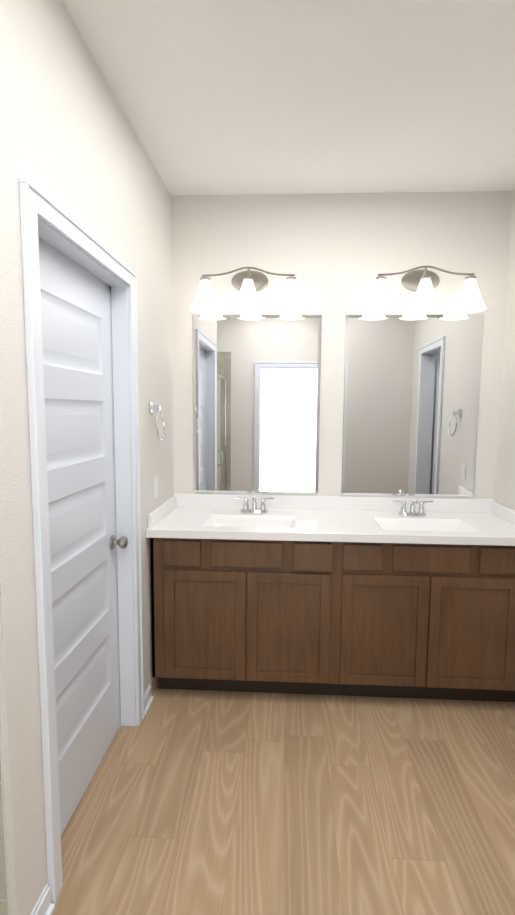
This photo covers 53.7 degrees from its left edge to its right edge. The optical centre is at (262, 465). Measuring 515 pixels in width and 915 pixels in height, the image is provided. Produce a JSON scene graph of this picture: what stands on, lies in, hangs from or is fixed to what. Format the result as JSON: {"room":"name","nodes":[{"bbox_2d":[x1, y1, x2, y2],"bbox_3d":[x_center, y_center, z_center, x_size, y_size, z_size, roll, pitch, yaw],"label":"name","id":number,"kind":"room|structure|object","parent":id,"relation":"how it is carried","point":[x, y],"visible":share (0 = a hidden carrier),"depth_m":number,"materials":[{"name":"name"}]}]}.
{"room":"bathroom","nodes":[
{"label":"bathroom","id":0,"kind":"room"},
{"bbox_2d":[0,0,173,914],"bbox_3d":[-0.658,-0.108,2.173,0.120,2.740,1.888,1,6,3],"label":"wall","id":1,"kind":"structure","parent":0,"point":[71,145],"depth_m":1.46,"materials":[{"name":"white paint"}]},
{"bbox_2d":[0,710,10,914],"bbox_3d":[-0.717,0.250,1.260,0.097,2.227,0.008,1,6,3],"label":"wall tile strip","id":2,"kind":"object","parent":1,"relation":"attached to","point":[4,894],"depth_m":1.34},
{"bbox_2d":[19,177,143,904],"bbox_3d":[-0.666,0.242,1.909,0.142,2.102,0.953,1,6,3],"label":"door frame","id":3,"kind":"structure","parent":1,"relation":"attached to","point":[47,219],"depth_m":1.69,"materials":[{"name":"white paint"}]},
{"bbox_2d":[39,239,127,835],"bbox_3d":[-0.670,0.276,1.913,0.104,2.018,0.804,1,6,3],"label":"hall door","id":4,"kind":"structure","parent":1,"relation":"in","point":[76,317],"depth_m":1.92,"materials":[{"name":"white paint"}]},
{"bbox_2d":[30,684,153,914],"bbox_3d":[0.281,1.342,1.216,1.980,0.083,2.798,1,6,3],"label":"baseboard","id":5,"kind":"structure","parent":1,"relation":"attached to","point":[44,905],"depth_m":1.52,"materials":[{"name":"white paint"}]},
{"bbox_2d":[154,476,158,497],"bbox_3d":[-0.567,0.114,2.726,0.008,0.115,0.070,1,6,3],"label":"switch plate","id":6,"kind":"object","parent":1,"relation":"attached to","point":[156,485],"visible":0.98,"depth_m":2.71,"materials":[{"name":"white plastic"}]},
{"bbox_2d":[149,402,164,440],"bbox_3d":[-0.543,-0.226,2.601,0.060,0.197,0.160,1,6,3],"label":"towel ring","id":7,"kind":"object","parent":1,"relation":"attached to","point":[152,407],"visible":1,"depth_m":2.58,"materials":[{"name":"silver metal"}]},
{"bbox_2d":[52,686,514,914],"bbox_3d":[0.380,1.402,1.520,4.494,0.100,3.640,1,6,3],"label":"floor","id":8,"kind":"structure","parent":0,"point":[200,802],"depth_m":1.92,"materials":[{"name":"brown wood"}]},
{"bbox_2d":[146,493,514,701],"bbox_3d":[0.397,0.709,2.840,1.936,0.990,0.623,1,6,3],"label":"bathroom vanity","id":9,"kind":"object","parent":8,"relation":"on","point":[371,596],"visible":1,"depth_m":2.57,"materials":[{"name":"brown wood"}]},
{"bbox_2d":[235,497,273,512],"bbox_3d":[-0.051,0.228,2.960,0.227,0.100,0.139,1,6,3],"label":"faucet","id":10,"kind":"object","parent":9,"relation":"on","point":[254,509],"visible":1,"depth_m":2.99,"materials":[{"name":"silver metal"}]},
{"bbox_2d":[393,500,432,515],"bbox_3d":[0.868,0.242,2.912,0.227,0.100,0.139,1,6,3],"label":"faucet","id":11,"kind":"object","parent":9,"relation":"on","point":[411,512],"visible":1,"depth_m":2.94,"materials":[{"name":"silver metal"}]},
{"bbox_2d":[62,0,514,194],"bbox_3d":[0.405,-1.421,1.211,4.494,0.100,3.640,1,6,3],"label":"ceiling","id":12,"kind":"structure","parent":0,"point":[226,97],"depth_m":1.97,"materials":[{"name":"white paint"}]},
{"bbox_2d":[171,191,511,498],"bbox_3d":[0.424,-0.201,3.116,2.180,2.740,0.120,1,6,3],"label":"wall","id":13,"kind":"structure","parent":0,"point":[336,254],"depth_m":2.95,"materials":[{"name":"white paint"}]},
{"bbox_2d":[189,267,306,312],"bbox_3d":[-0.082,-1.006,2.886,0.666,0.248,0.214,1,6,3],"label":"sconce","id":14,"kind":"object","parent":13,"relation":"attached to","point":[248,284],"visible":1,"depth_m":2.85,"materials":[{"name":"white glass"}]},
{"bbox_2d":[192,315,321,494],"bbox_3d":[-0.040,-0.357,3.060,0.765,1.070,0.006,1,6,3],"label":"mirror","id":15,"kind":"object","parent":13,"relation":"attached to","point":[256,400],"visible":1,"depth_m":3.06,"materials":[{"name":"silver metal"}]},
{"bbox_2d":[341,315,483,497],"bbox_3d":[0.876,-0.344,3.012,0.789,1.070,0.006,1,6,3],"label":"mirror","id":16,"kind":"object","parent":13,"relation":"attached to","point":[411,402],"visible":1,"depth_m":3.01,"materials":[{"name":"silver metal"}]},
{"bbox_2d":[364,266,486,312],"bbox_3d":[0.902,-0.992,2.835,0.666,0.248,0.214,1,6,3],"label":"sconce","id":17,"kind":"object","parent":13,"relation":"attached to","point":[423,284],"visible":1,"depth_m":2.80,"materials":[{"name":"white glass"}]},
{"bbox_2d":[494,189,514,509],"bbox_3d":[1.393,-0.066,1.960,0.120,2.740,2.340,1,6,3],"label":"wall","id":18,"kind":"structure","parent":0,"point":[504,494],"depth_m":2.87,"materials":[{"name":"white paint"}]}
]}

